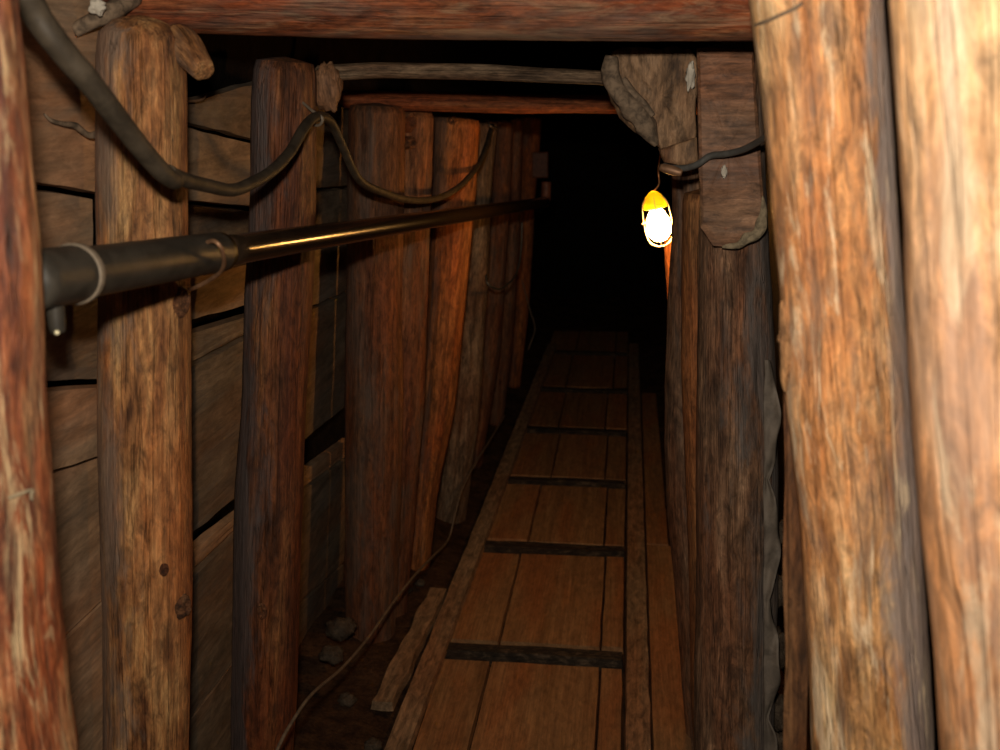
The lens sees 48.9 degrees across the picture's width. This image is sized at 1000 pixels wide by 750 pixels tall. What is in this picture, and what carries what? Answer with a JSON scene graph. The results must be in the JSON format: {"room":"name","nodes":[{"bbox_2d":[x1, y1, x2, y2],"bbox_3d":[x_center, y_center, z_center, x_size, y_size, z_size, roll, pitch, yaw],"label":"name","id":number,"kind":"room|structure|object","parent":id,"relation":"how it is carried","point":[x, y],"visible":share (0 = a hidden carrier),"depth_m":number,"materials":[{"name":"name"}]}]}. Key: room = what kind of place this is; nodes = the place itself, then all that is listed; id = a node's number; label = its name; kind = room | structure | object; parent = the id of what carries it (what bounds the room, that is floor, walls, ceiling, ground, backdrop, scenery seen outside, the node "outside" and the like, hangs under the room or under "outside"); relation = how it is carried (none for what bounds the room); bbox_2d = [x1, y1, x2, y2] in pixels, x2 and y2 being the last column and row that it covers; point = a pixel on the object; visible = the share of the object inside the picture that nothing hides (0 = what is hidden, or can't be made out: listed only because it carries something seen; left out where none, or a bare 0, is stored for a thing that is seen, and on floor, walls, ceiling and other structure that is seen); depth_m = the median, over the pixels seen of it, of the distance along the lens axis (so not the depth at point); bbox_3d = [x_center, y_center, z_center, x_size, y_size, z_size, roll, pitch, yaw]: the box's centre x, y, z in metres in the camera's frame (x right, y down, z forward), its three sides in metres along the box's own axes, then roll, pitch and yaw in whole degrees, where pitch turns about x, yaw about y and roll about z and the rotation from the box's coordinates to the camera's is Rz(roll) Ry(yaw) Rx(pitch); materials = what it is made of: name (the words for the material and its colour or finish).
{"room":"underground passage","nodes":[
{"label":"underground passage","id":0,"kind":"room"},
{"bbox_2d":[36,34,545,540],"bbox_3d":[-0.404,-0.689,5.271,0.463,2.900,11.610,2,14,9],"label":"wall","id":1,"kind":"structure","parent":0,"point":[233,57],"depth_m":4.22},
{"bbox_2d":[293,289,811,749],"bbox_3d":[0.452,0.572,5.485,2.400,0.141,11.600,2,14,6],"label":"floor","id":2,"kind":"structure","parent":0,"point":[322,723],"depth_m":4.65,"materials":[{"name":"soil"}]},
{"bbox_2d":[0,0,78,749],"bbox_3d":[-0.626,0.572,1.337,0.272,2.043,0.221,4,15,17],"label":"timber post","id":3,"kind":"object","parent":2,"relation":"on","point":[37,711],"visible":1,"depth_m":1.18,"materials":[{"name":"red wood"}]},
{"bbox_2d":[65,601,102,749],"bbox_3d":[-0.882,1.075,2.191,0.112,1.199,1.000,2,14,6],"label":"board","id":4,"kind":"object","parent":2,"relation":"on","point":[84,640],"visible":0.14,"depth_m":2.19,"materials":[{"name":"wood"}]},
{"bbox_2d":[53,457,101,634],"bbox_3d":[-0.821,0.304,1.990,0.058,0.438,1.000,2,14,6],"label":"board","id":5,"kind":"object","parent":4,"relation":"on","point":[75,485],"visible":0.22,"depth_m":2.09,"materials":[{"name":"wood"}]},
{"bbox_2d":[46,384,96,469],"bbox_3d":[-0.786,0.081,1.931,0.039,0.344,1.001,1,14,6],"label":"board","id":6,"kind":"object","parent":5,"relation":"on","point":[72,409],"visible":0.21,"depth_m":1.98,"materials":[{"name":"wood"}]},
{"bbox_2d":[44,297,97,380],"bbox_3d":[-0.801,-0.022,1.907,0.040,0.292,1.000,1,14,6],"label":"board","id":7,"kind":"object","parent":6,"relation":"on","point":[70,354],"visible":0.3,"depth_m":2.02,"materials":[{"name":"wood"}]},
{"bbox_2d":[36,190,92,247],"bbox_3d":[-0.799,-0.211,1.692,0.043,0.285,0.678,2,14,6],"label":"board","id":8,"kind":"object","parent":7,"relation":"on","point":[63,218],"visible":0.31,"depth_m":1.91,"materials":[{"name":"wood"}]},
{"bbox_2d":[20,0,104,193],"bbox_3d":[-0.757,-0.460,1.792,0.055,0.448,1.000,2,14,6],"label":"board","id":9,"kind":"object","parent":8,"relation":"on","point":[64,158],"visible":0.3,"depth_m":1.85,"materials":[{"name":"wood"}]},
{"bbox_2d":[43,113,94,138],"bbox_3d":[-0.721,-0.426,1.886,0.016,0.046,0.194,4,14,14],"label":"root","id":10,"kind":"object","parent":9,"relation":"attached to","point":[91,135],"visible":0.73,"depth_m":1.87,"materials":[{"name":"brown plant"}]},
{"bbox_2d":[95,15,192,749],"bbox_3d":[-0.699,0.370,2.147,0.303,2.044,0.171,2,14,8],"label":"timber post","id":11,"kind":"object","parent":2,"relation":"on","point":[144,378],"visible":0.92,"depth_m":2.01,"materials":[{"name":"beige wood"}]},
{"bbox_2d":[88,0,105,16],"bbox_3d":[-0.671,-0.614,1.837,0.033,0.030,0.023,2,14,6],"label":"stone","id":12,"kind":"object","parent":11,"relation":"on","point":[98,7],"visible":1,"depth_m":1.83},
{"bbox_2d":[71,0,141,36],"bbox_3d":[-0.678,-0.630,1.898,0.050,0.095,0.129,10,17,35],"label":"branch","id":13,"kind":"object","parent":11,"relation":"on","point":[89,22],"visible":0.8,"depth_m":1.88,"materials":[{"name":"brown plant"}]},
{"bbox_2d":[170,23,213,79],"bbox_3d":[-0.533,-0.557,1.893,0.061,0.096,0.121,-10,17,-36],"label":"wedge","id":14,"kind":"object","parent":11,"relation":"attached to","point":[191,54],"visible":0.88,"depth_m":1.87,"materials":[{"name":"beige wood"}]},
{"bbox_2d":[187,239,225,290],"bbox_3d":[-0.488,-0.178,1.814,0.034,0.126,0.304,-6,15,-24],"label":"wire hook","id":15,"kind":"object","parent":11,"relation":"attached to","point":[216,242],"visible":1,"depth_m":1.73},
{"bbox_2d":[41,182,550,334],"bbox_3d":[-0.152,-0.500,3.426,0.077,0.355,4.458,3,14,10],"label":"pipe","id":16,"kind":"object","parent":15,"relation":"hanging from","point":[73,273],"visible":0.98,"depth_m":1.63,"materials":[{"name":"metal"}]},
{"bbox_2d":[485,222,522,289],"bbox_3d":[0.037,-0.542,5.182,0.045,0.235,1.179,2,14,9],"label":"wire loop","id":17,"kind":"object","parent":16,"relation":"hanging from","point":[513,278],"visible":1,"depth_m":5.48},
{"bbox_2d":[102,0,752,40],"bbox_3d":[-0.102,-0.672,1.940,1.258,0.158,0.157,3,14,6],"label":"roof beam","id":18,"kind":"structure","parent":11,"relation":"on","point":[526,20],"depth_m":1.89,"materials":[{"name":"brown wood"}]},
{"bbox_2d":[189,663,231,749],"bbox_3d":[-0.796,1.112,3.155,0.071,0.609,0.840,2,14,6],"label":"board","id":19,"kind":"object","parent":2,"relation":"on","point":[210,724],"visible":0.23,"depth_m":3.01,"materials":[{"name":"wood"}]},
{"bbox_2d":[189,531,232,718],"bbox_3d":[-0.755,0.622,3.027,0.056,0.413,0.840,2,14,6],"label":"board","id":20,"kind":"object","parent":19,"relation":"on","point":[212,599],"visible":0.34,"depth_m":2.89,"materials":[{"name":"wood"}]},
{"bbox_2d":[193,510,233,567],"bbox_3d":[-0.747,0.405,2.972,0.030,0.108,0.840,2,14,6],"label":"board","id":21,"kind":"object","parent":20,"relation":"on","point":[212,537],"visible":0.3,"depth_m":2.86,"materials":[{"name":"wood"}]},
{"bbox_2d":[191,335,242,530],"bbox_3d":[-0.720,0.141,2.903,0.060,0.478,0.840,2,14,6],"label":"board","id":22,"kind":"object","parent":21,"relation":"on","point":[216,375],"visible":0.41,"depth_m":2.78,"materials":[{"name":"wood"}]},
{"bbox_2d":[191,313,243,361],"bbox_3d":[-0.706,-0.125,2.834,0.031,0.109,0.840,2,14,6],"label":"board","id":23,"kind":"object","parent":22,"relation":"on","point":[206,338],"visible":0.42,"depth_m":2.73,"materials":[{"name":"wood"}]},
{"bbox_2d":[191,263,245,319],"bbox_3d":[-0.691,-0.219,2.809,0.034,0.177,0.840,2,14,6],"label":"board","id":24,"kind":"object","parent":23,"relation":"on","point":[225,292],"visible":0.34,"depth_m":2.71,"materials":[{"name":"wood"}]},
{"bbox_2d":[188,205,248,234],"bbox_3d":[-0.683,-0.364,2.772,0.038,0.219,0.840,2,14,6],"label":"board","id":25,"kind":"object","parent":24,"relation":"on","point":[201,219],"visible":0.23,"depth_m":2.64,"materials":[{"name":"wood"}]},
{"bbox_2d":[187,128,249,206],"bbox_3d":[-0.666,-0.501,2.736,0.039,0.264,0.840,2,14,6],"label":"board","id":26,"kind":"object","parent":25,"relation":"on","point":[210,156],"visible":0.48,"depth_m":2.60,"materials":[{"name":"wood"}]},
{"bbox_2d":[187,81,251,139],"bbox_3d":[-0.663,-0.644,2.700,0.040,0.202,0.840,2,14,7],"label":"board","id":27,"kind":"object","parent":26,"relation":"on","point":[227,110],"visible":0.45,"depth_m":2.64,"materials":[{"name":"wood"}]},
{"bbox_2d":[187,93,206,102],"bbox_3d":[-0.657,-0.601,2.383,0.007,0.021,0.090,3,14,13],"label":"nail","id":28,"kind":"object","parent":27,"relation":"attached to","point":[205,94],"visible":0.92,"depth_m":2.39,"materials":[{"name":"metal"}]},
{"bbox_2d":[231,57,316,749],"bbox_3d":[-0.570,0.250,2.724,0.310,1.997,0.170,1,14,5],"label":"timber post","id":29,"kind":"object","parent":2,"relation":"on","point":[278,292],"visible":0.94,"depth_m":2.63,"materials":[{"name":"red wood"}]},
{"bbox_2d":[19,0,496,203],"bbox_3d":[-0.282,-0.688,3.099,0.124,0.484,3.613,2,14,9],"label":"cable","id":30,"kind":"object","parent":29,"relation":"hanging from","point":[36,15],"visible":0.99,"depth_m":1.53,"materials":[{"name":"rubber"}]},
{"bbox_2d":[316,61,342,112],"bbox_3d":[-0.397,-0.664,2.540,0.068,0.117,0.065,2,14,6],"label":"wedge","id":31,"kind":"object","parent":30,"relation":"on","point":[329,84],"visible":0.95,"depth_m":2.52,"materials":[{"name":"wood"}]},
{"bbox_2d":[298,565,343,647],"bbox_3d":[-0.706,1.081,4.044,0.071,0.796,0.892,1,14,5],"label":"board","id":32,"kind":"object","parent":2,"relation":"on","point":[311,607],"visible":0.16,"depth_m":4.04,"materials":[{"name":"wood"}]},
{"bbox_2d":[299,457,344,602],"bbox_3d":[-0.667,0.581,3.914,0.058,0.572,0.891,1,14,6],"label":"board","id":33,"kind":"object","parent":32,"relation":"on","point":[323,516],"visible":0.69,"depth_m":4.00,"materials":[{"name":"wood"}]},
{"bbox_2d":[304,438,344,485],"bbox_3d":[-0.650,0.331,3.850,0.031,0.178,0.890,1,14,6],"label":"board","id":34,"kind":"object","parent":33,"relation":"on","point":[315,467],"visible":0.59,"depth_m":3.95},
{"bbox_2d":[305,291,345,438],"bbox_3d":[-0.623,-0.028,3.757,0.059,0.496,0.890,2,14,6],"label":"board","id":35,"kind":"object","parent":34,"relation":"on","point":[326,369],"visible":0.52,"depth_m":3.82,"materials":[{"name":"wood"}]},
{"bbox_2d":[313,187,346,304],"bbox_3d":[-0.589,-0.426,3.653,0.054,0.420,0.890,2,14,6],"label":"board","id":36,"kind":"object","parent":35,"relation":"on","point":[330,264],"visible":0.33,"depth_m":3.71,"materials":[{"name":"wood"}]},
{"bbox_2d":[316,106,348,187],"bbox_3d":[-0.568,-0.746,3.571,0.046,0.317,0.890,2,14,6],"label":"board","id":37,"kind":"object","parent":36,"relation":"on","point":[331,169],"visible":0.37,"depth_m":3.61,"materials":[{"name":"wood"}]},
{"bbox_2d":[318,645,343,665],"bbox_3d":[-0.555,0.925,3.622,0.088,0.066,0.075,2,14,6],"label":"stone","id":38,"kind":"object","parent":2,"relation":"on","point":[333,655],"visible":1,"depth_m":3.60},
{"bbox_2d":[325,617,356,641],"bbox_3d":[-0.542,0.857,3.729,0.108,0.084,0.102,8,16,29],"label":"stone","id":39,"kind":"object","parent":2,"relation":"on","point":[339,629],"visible":1,"depth_m":3.70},
{"bbox_2d":[337,692,357,707],"bbox_3d":[-0.488,1.039,3.514,0.057,0.046,0.054,11,18,37],"label":"stone","id":40,"kind":"object","parent":2,"relation":"on","point":[347,699],"visible":1,"depth_m":3.50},
{"bbox_2d":[364,737,381,749],"bbox_3d":[-0.376,1.100,3.270,0.057,0.039,0.053,2,14,6],"label":"stone","id":41,"kind":"object","parent":2,"relation":"on","point":[373,743],"visible":1,"depth_m":3.26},
{"bbox_2d":[344,103,405,643],"bbox_3d":[-0.439,0.110,3.815,0.263,2.049,0.200,0,14,2],"label":"timber post","id":42,"kind":"object","parent":2,"relation":"on","point":[373,393],"visible":0.84,"depth_m":3.71,"materials":[{"name":"brown wood"}]},
{"bbox_2d":[338,90,696,113],"bbox_3d":[0.054,-0.873,3.532,1.185,0.066,0.063,3,14,6],"label":"roof beam","id":43,"kind":"structure","parent":42,"relation":"on","point":[408,100],"depth_m":3.52,"materials":[{"name":"wood"}]},
{"bbox_2d":[371,587,446,710],"bbox_3d":[-0.310,0.955,3.930,0.089,0.035,0.866,2,14,9],"label":"board","id":44,"kind":"object","parent":2,"relation":"on","point":[399,671],"visible":0.99,"depth_m":3.83,"materials":[{"name":"wood"}]},
{"bbox_2d":[396,111,433,617],"bbox_3d":[-0.404,0.019,3.978,0.356,1.924,0.168,4,15,17],"label":"timber post","id":45,"kind":"object","parent":2,"relation":"on","point":[419,125],"visible":0.36,"depth_m":3.87,"materials":[{"name":"brown wood"}]},
{"bbox_2d":[414,579,424,586],"bbox_3d":[-0.318,0.825,4.367,0.040,0.033,0.040,7,16,25],"label":"stone","id":46,"kind":"object","parent":2,"relation":"on","point":[420,583],"visible":1,"depth_m":4.36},
{"bbox_2d":[410,115,479,570],"bbox_3d":[-0.244,-0.034,4.393,0.341,1.959,0.189,5,15,18],"label":"timber post","id":47,"kind":"object","parent":2,"relation":"on","point":[455,137],"visible":0.75,"depth_m":4.26,"materials":[{"name":"orange wood"}]},
{"bbox_2d":[435,119,496,523],"bbox_3d":[-0.174,-0.151,4.957,0.316,1.953,0.158,4,15,16],"label":"timber post","id":48,"kind":"object","parent":2,"relation":"on","point":[458,462],"visible":0.61,"depth_m":4.93,"materials":[{"name":"wood"}]},
{"bbox_2d":[275,414,505,749],"bbox_3d":[-0.245,0.574,4.169,0.035,0.379,3.768,2,14,8],"label":"cord","id":49,"kind":"object","parent":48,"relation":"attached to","point":[344,665],"visible":1,"depth_m":3.33,"materials":[{"name":"rubber"}]},
{"bbox_2d":[384,343,557,749],"bbox_3d":[-0.008,0.548,5.415,0.081,0.032,6.520,2,14,7],"label":"batten","id":50,"kind":"object","parent":2,"relation":"on","point":[404,732],"visible":1,"depth_m":4.24,"materials":[{"name":"wood"}]},
{"bbox_2d":[413,659,489,749],"bbox_3d":[-0.160,1.081,3.394,0.166,0.028,0.785,2,14,6],"label":"plank","id":51,"kind":"object","parent":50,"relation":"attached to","point":[449,721],"visible":1,"depth_m":3.47,"materials":[{"name":"brown wood"}]},
{"bbox_2d":[451,552,519,644],"bbox_3d":[-0.047,0.860,4.288,0.178,0.028,0.782,2,14,6],"label":"plank","id":52,"kind":"object","parent":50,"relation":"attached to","point":[484,611],"visible":0.84,"depth_m":4.21,"materials":[{"name":"brown wood"}]},
{"bbox_2d":[487,484,540,541],"bbox_3d":[0.065,0.641,5.145,0.197,0.028,0.708,2,14,6],"label":"plank","id":53,"kind":"object","parent":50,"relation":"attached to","point":[513,521],"visible":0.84,"depth_m":5.09,"materials":[{"name":"brown wood"}]},
{"bbox_2d":[511,433,559,476],"bbox_3d":[0.185,0.435,5.980,0.237,0.029,0.734,2,14,6],"label":"plank","id":54,"kind":"object","parent":50,"relation":"attached to","point":[537,454],"visible":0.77,"depth_m":5.93,"materials":[{"name":"brown wood"}]},
{"bbox_2d":[529,392,565,426],"bbox_3d":[0.280,0.217,6.853,0.217,0.028,0.782,2,14,6],"label":"plank","id":55,"kind":"object","parent":50,"relation":"attached to","point":[549,406],"visible":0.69,"depth_m":6.82,"materials":[{"name":"brown wood"}]},
{"bbox_2d":[543,354,572,386],"bbox_3d":[0.391,-0.028,7.825,0.207,0.028,0.952,2,14,6],"label":"plank","id":56,"kind":"object","parent":50,"relation":"attached to","point":[559,370],"visible":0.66,"depth_m":7.77,"materials":[{"name":"brown wood"}]},
{"bbox_2d":[473,120,512,469],"bbox_3d":[-0.064,-0.377,5.621,0.259,1.809,0.118,0,14,1],"label":"timber post","id":57,"kind":"object","parent":2,"relation":"on","point":[501,182],"visible":0.69,"depth_m":5.54,"materials":[{"name":"brown wood"}]},
{"bbox_2d":[488,118,522,426],"bbox_3d":[0.025,-0.568,6.393,0.210,1.805,0.098,1,14,6],"label":"timber post","id":58,"kind":"object","parent":2,"relation":"on","point":[501,383],"visible":0.66,"depth_m":6.37,"materials":[{"name":"brown wood"}]},
{"bbox_2d":[507,116,541,388],"bbox_3d":[0.149,-0.781,7.252,0.236,1.802,0.140,0,14,-1],"label":"timber post","id":59,"kind":"object","parent":2,"relation":"on","point":[530,139],"visible":0.69,"depth_m":7.21,"materials":[{"name":"orange wood"}]},
{"bbox_2d":[522,280,535,349],"bbox_3d":[0.188,-0.395,7.278,0.096,0.472,0.008,2,14,6],"label":"loose wire","id":60,"kind":"object","parent":59,"relation":"hanging from","point":[522,280],"visible":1,"depth_m":7.27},
{"bbox_2d":[532,152,548,177],"bbox_3d":[0.262,-1.356,7.091,0.105,0.165,0.101,2,14,6],"label":"junction box","id":61,"kind":"object","parent":59,"relation":"attached to","point":[540,160],"visible":0.99,"depth_m":7.04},
{"bbox_2d":[470,662,598,749],"bbox_3d":[0.109,1.090,3.365,0.372,0.028,0.793,2,14,6],"label":"plank","id":62,"kind":"object","parent":2,"relation":"on","point":[525,706],"visible":1,"depth_m":3.47,"materials":[{"name":"brown wood"}]},
{"bbox_2d":[445,642,623,673],"bbox_3d":[0.117,0.975,3.811,0.620,0.050,0.073,2,14,6],"label":"crosspiece","id":63,"kind":"object","parent":2,"relation":"on","point":[491,653],"visible":0.87,"depth_m":3.79,"materials":[{"name":"wood"}]},
{"bbox_2d":[500,554,604,649],"bbox_3d":[0.221,0.867,4.262,0.357,0.029,0.792,2,14,6],"label":"plank","id":64,"kind":"object","parent":2,"relation":"on","point":[557,600],"visible":0.98,"depth_m":4.20,"materials":[{"name":"brown wood"}]},
{"bbox_2d":[484,540,624,561],"bbox_3d":[0.224,0.751,4.706,0.620,0.050,0.074,2,14,6],"label":"crosspiece","id":65,"kind":"object","parent":2,"relation":"on","point":[509,547],"visible":0.76,"depth_m":4.68,"materials":[{"name":"wood"}]},
{"bbox_2d":[508,476,625,491],"bbox_3d":[0.322,0.546,5.527,0.620,0.051,0.074,2,14,6],"label":"crosspiece","id":66,"kind":"object","parent":2,"relation":"on","point":[577,482],"visible":0.55,"depth_m":5.50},
{"bbox_2d":[529,485,606,545],"bbox_3d":[0.327,0.651,5.116,0.328,0.028,0.720,2,14,6],"label":"plank","id":67,"kind":"object","parent":2,"relation":"on","point":[564,514],"visible":0.97,"depth_m":5.08,"materials":[{"name":"brown wood"}]},
{"bbox_2d":[526,425,626,439],"bbox_3d":[0.424,0.334,6.377,0.620,0.050,0.075,2,14,6],"label":"crosspiece","id":68,"kind":"object","parent":2,"relation":"on","point":[530,429],"visible":0.52,"depth_m":6.35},
{"bbox_2d":[552,434,606,478],"bbox_3d":[0.439,0.442,5.951,0.272,0.028,0.738,2,14,6],"label":"plank","id":69,"kind":"object","parent":2,"relation":"on","point":[578,456],"visible":0.94,"depth_m":5.90,"materials":[{"name":"brown wood"}]},
{"bbox_2d":[559,392,606,428],"bbox_3d":[0.524,0.224,6.825,0.271,0.028,0.783,2,14,6],"label":"plank","id":70,"kind":"object","parent":2,"relation":"on","point":[580,410],"visible":0.96,"depth_m":6.79,"materials":[{"name":"brown wood"}]},
{"bbox_2d":[541,386,627,396],"bbox_3d":[0.532,0.111,7.269,0.620,0.051,0.075,2,14,6],"label":"crosspiece","id":71,"kind":"object","parent":2,"relation":"on","point":[565,390],"visible":0.49,"depth_m":7.24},
{"bbox_2d":[567,355,613,387],"bbox_3d":[0.650,-0.021,7.795,0.311,0.028,0.945,2,14,6],"label":"plank","id":72,"kind":"object","parent":2,"relation":"on","point":[586,371],"visible":0.96,"depth_m":7.73,"materials":[{"name":"brown wood"}]},
{"bbox_2d":[555,350,627,358],"bbox_3d":[0.657,-0.153,8.321,0.618,0.048,0.074,2,14,6],"label":"crosspiece","id":73,"kind":"object","parent":2,"relation":"on","point":[564,352],"visible":0.48,"depth_m":8.29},
{"bbox_2d":[576,331,615,351],"bbox_3d":[0.771,-0.259,8.757,0.302,0.029,0.760,2,14,6],"label":"plank","id":74,"kind":"object","parent":2,"relation":"on","point":[588,340],"visible":0.88,"depth_m":8.73,"materials":[{"name":"brown wood"}]},
{"bbox_2d":[597,668,622,749],"bbox_3d":[0.333,1.097,3.340,0.076,0.028,0.791,2,14,6],"label":"plank","id":75,"kind":"object","parent":2,"relation":"on","point":[609,737],"visible":1,"depth_m":3.46,"materials":[{"name":"brown wood"}]},
{"bbox_2d":[601,557,623,653],"bbox_3d":[0.438,0.870,4.234,0.080,0.027,0.791,2,14,6],"label":"plank","id":76,"kind":"object","parent":2,"relation":"on","point":[613,612],"visible":0.98,"depth_m":4.16,"materials":[{"name":"brown wood"}]},
{"bbox_2d":[605,489,625,545],"bbox_3d":[0.536,0.658,5.089,0.090,0.027,0.711,2,14,6],"label":"plank","id":77,"kind":"object","parent":2,"relation":"on","point":[616,498],"visible":0.95,"depth_m":5.04,"materials":[{"name":"brown wood"}]},
{"bbox_2d":[613,356,627,387],"bbox_3d":[0.854,-0.013,7.769,0.097,0.028,0.955,2,14,6],"label":"plank","id":78,"kind":"object","parent":2,"relation":"on","point":[621,362],"visible":0.92,"depth_m":7.74,"materials":[{"name":"brown wood"}]},
{"bbox_2d":[624,343,650,749],"bbox_3d":[0.682,0.516,5.550,0.085,0.032,6.233,2,14,6],"label":"batten","id":79,"kind":"object","parent":2,"relation":"on","point":[637,726],"visible":1,"depth_m":4.23,"materials":[{"name":"wood"}]},
{"bbox_2d":[605,436,626,483],"bbox_3d":[0.627,0.450,5.925,0.106,0.028,0.741,2,14,6],"label":"plank","id":80,"kind":"object","parent":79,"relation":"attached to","point":[616,451],"visible":0.93,"depth_m":5.87,"materials":[{"name":"brown wood"}]},
{"bbox_2d":[606,394,626,432],"bbox_3d":[0.724,0.230,6.805,0.126,0.027,0.784,2,14,6],"label":"plank","id":81,"kind":"object","parent":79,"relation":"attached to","point":[616,418],"visible":0.97,"depth_m":6.75,"materials":[{"name":"brown wood"}]},
{"bbox_2d":[641,393,667,546],"bbox_3d":[0.829,0.438,5.987,0.100,0.033,2.550,2,14,6],"label":"board","id":82,"kind":"object","parent":2,"relation":"on","point":[654,498],"visible":0.99,"depth_m":5.61,"materials":[{"name":"brown wood"}]},
{"bbox_2d":[664,236,671,301],"bbox_3d":[0.698,0.218,3.970,0.260,1.455,0.135,3,14,10],"label":"timber post","id":83,"kind":"object","parent":2,"relation":"on","point":[667,249],"visible":0.05,"depth_m":3.80,"materials":[{"name":"brown wood"}]},
{"bbox_2d":[646,545,691,749],"bbox_3d":[0.582,0.974,3.843,0.120,0.033,1.879,2,14,6],"label":"board","id":84,"kind":"object","parent":2,"relation":"on","point":[667,709],"visible":0.84,"depth_m":3.80,"materials":[{"name":"brown wood"}]},
{"bbox_2d":[664,146,698,749],"bbox_3d":[0.578,0.272,3.142,0.239,1.817,0.148,3,14,10],"label":"timber post","id":85,"kind":"object","parent":2,"relation":"on","point":[689,180],"visible":0.34,"depth_m":3.08,"materials":[{"name":"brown wood"}]},
{"bbox_2d":[681,189,699,740],"bbox_3d":[0.587,0.347,2.971,0.250,1.688,0.159,0,14,0],"label":"timber post","id":86,"kind":"object","parent":2,"relation":"on","point":[690,204],"visible":0.2,"depth_m":2.86,"materials":[{"name":"brown wood"}]},
{"bbox_2d":[694,41,778,749],"bbox_3d":[0.568,0.270,2.591,0.260,2.023,0.205,-1,14,-3],"label":"timber post","id":87,"kind":"object","parent":2,"relation":"on","point":[735,325],"visible":0.75,"depth_m":2.52,"materials":[{"name":"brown wood"}]},
{"bbox_2d":[696,48,767,248],"bbox_3d":[0.484,-0.471,2.301,0.161,0.410,0.070,2,14,6],"label":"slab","id":88,"kind":"object","parent":87,"relation":"attached to","point":[733,208],"visible":0.98,"depth_m":2.28,"materials":[{"name":"brown wood"}]},
{"bbox_2d":[601,46,696,147],"bbox_3d":[0.329,-0.607,2.426,0.211,0.221,0.222,2,14,6],"label":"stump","id":89,"kind":"object","parent":88,"relation":"attached to","point":[653,92],"visible":0.98,"depth_m":2.34,"materials":[{"name":"brown wood"}]},
{"bbox_2d":[315,62,603,84],"bbox_3d":[-0.071,-0.699,2.552,0.744,0.046,0.038,3,14,6],"label":"ceiling beam","id":90,"kind":"structure","parent":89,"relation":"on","point":[349,71],"depth_m":2.54,"materials":[{"name":"wood"}]},
{"bbox_2d":[658,137,697,164],"bbox_3d":[0.390,-0.493,2.414,0.086,0.062,0.123,2,14,6],"label":"block","id":91,"kind":"object","parent":89,"relation":"attached to","point":[685,152],"visible":0.92,"depth_m":2.36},
{"bbox_2d":[659,134,764,175],"bbox_3d":[0.461,-0.440,2.133,0.094,0.128,0.458,-6,15,-24],"label":"power cord","id":92,"kind":"object","parent":88,"relation":"attached to","point":[675,170],"visible":0.84,"depth_m":2.25,"materials":[{"name":"rubber"}]},
{"bbox_2d":[641,155,671,246],"bbox_3d":[0.509,-0.634,3.516,0.104,0.451,0.108,2,14,6],"label":"lamp","id":93,"kind":"object","parent":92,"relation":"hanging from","point":[658,224],"visible":0.9,"depth_m":3.52,"materials":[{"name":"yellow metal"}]},
{"bbox_2d":[643,191,666,209],"bbox_3d":[0.495,-0.564,3.535,0.079,0.055,0.079,-10,13,9],"label":"hood","id":94,"kind":"object","parent":93,"relation":"attached to","point":[654,200],"depth_m":3.51,"materials":[{"name":"yellow"}]},
{"bbox_2d":[646,208,670,241],"bbox_3d":[0.513,-0.501,3.549,0.080,0.143,0.079,2,14,6],"label":"bulb","id":95,"kind":"object","parent":93,"relation":"attached to","point":[658,224],"depth_m":3.53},
{"bbox_2d":[763,360,781,749],"bbox_3d":[0.626,0.448,2.539,0.089,0.993,0.032,2,14,6],"label":"plank","id":96,"kind":"object","parent":87,"relation":"attached to","point":[772,413],"visible":1,"depth_m":2.53,"materials":[{"name":"wood"}]},
{"bbox_2d":[774,730,782,749],"bbox_3d":[0.717,0.952,2.832,0.051,0.089,0.062,2,14,6],"label":"clod","id":97,"kind":"object","parent":87,"relation":"attached to","point":[780,735],"visible":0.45,"depth_m":2.80,"materials":[{"name":"soil"}]},
{"bbox_2d":[774,693,783,733],"bbox_3d":[0.708,0.864,2.806,0.068,0.124,0.084,7,16,27],"label":"clod","id":98,"kind":"object","parent":87,"relation":"attached to","point":[779,700],"visible":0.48,"depth_m":2.77,"materials":[{"name":"soil"}]},
{"bbox_2d":[777,626,784,669],"bbox_3d":[0.694,0.691,2.769,0.061,0.114,0.082,2,14,6],"label":"clod","id":99,"kind":"object","parent":87,"relation":"attached to","point":[781,635],"visible":0.26,"depth_m":2.74,"materials":[{"name":"soil"}]},
{"bbox_2d":[778,575,783,607],"bbox_3d":[0.694,0.540,2.728,0.047,0.094,0.064,2,14,6],"label":"clod","id":100,"kind":"object","parent":87,"relation":"attached to","point":[780,577],"visible":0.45,"depth_m":2.70,"materials":[{"name":"soil"}]},
{"bbox_2d":[779,519,783,546],"bbox_3d":[0.679,0.390,2.694,0.045,0.088,0.065,2,14,6],"label":"clod","id":101,"kind":"object","parent":87,"relation":"attached to","point":[781,523],"visible":0.18,"depth_m":2.67,"materials":[{"name":"soil"}]},
{"bbox_2d":[783,397,807,749],"bbox_3d":[0.441,0.522,1.641,0.149,1.912,0.015,2,14,7],"label":"board","id":102,"kind":"object","parent":2,"relation":"on","point":[796,664],"visible":0.38,"depth_m":1.59,"materials":[{"name":"brown wood"}]},
{"bbox_2d":[748,0,934,749],"bbox_3d":[0.517,0.513,1.518,0.449,2.074,0.171,1,14,6],"label":"timber post","id":103,"kind":"object","parent":2,"relation":"on","point":[823,71],"visible":0.98,"depth_m":1.34,"materials":[{"name":"brown wood"}]},
{"bbox_2d":[888,0,999,749],"bbox_3d":[0.604,0.607,1.220,0.496,2.041,0.178,2,14,6],"label":"timber post","id":104,"kind":"object","parent":2,"relation":"on","point":[945,54],"visible":1,"depth_m":1.02,"materials":[{"name":"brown wood"}]},
{"bbox_2d":[530,41,676,299],"bbox_3d":[1.117,-2.050,10.716,2.400,2.900,0.072,2,14,6],"label":"wall","id":105,"kind":"structure","parent":0,"point":[590,241],"depth_m":10.81,"materials":[{"name":"black"}]},
{"bbox_2d":[677,0,939,749],"bbox_3d":[1.144,-0.645,5.095,0.441,2.900,11.610,1,14,4],"label":"wall","id":106,"kind":"structure","parent":0,"point":[692,45],"depth_m":3.50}
]}

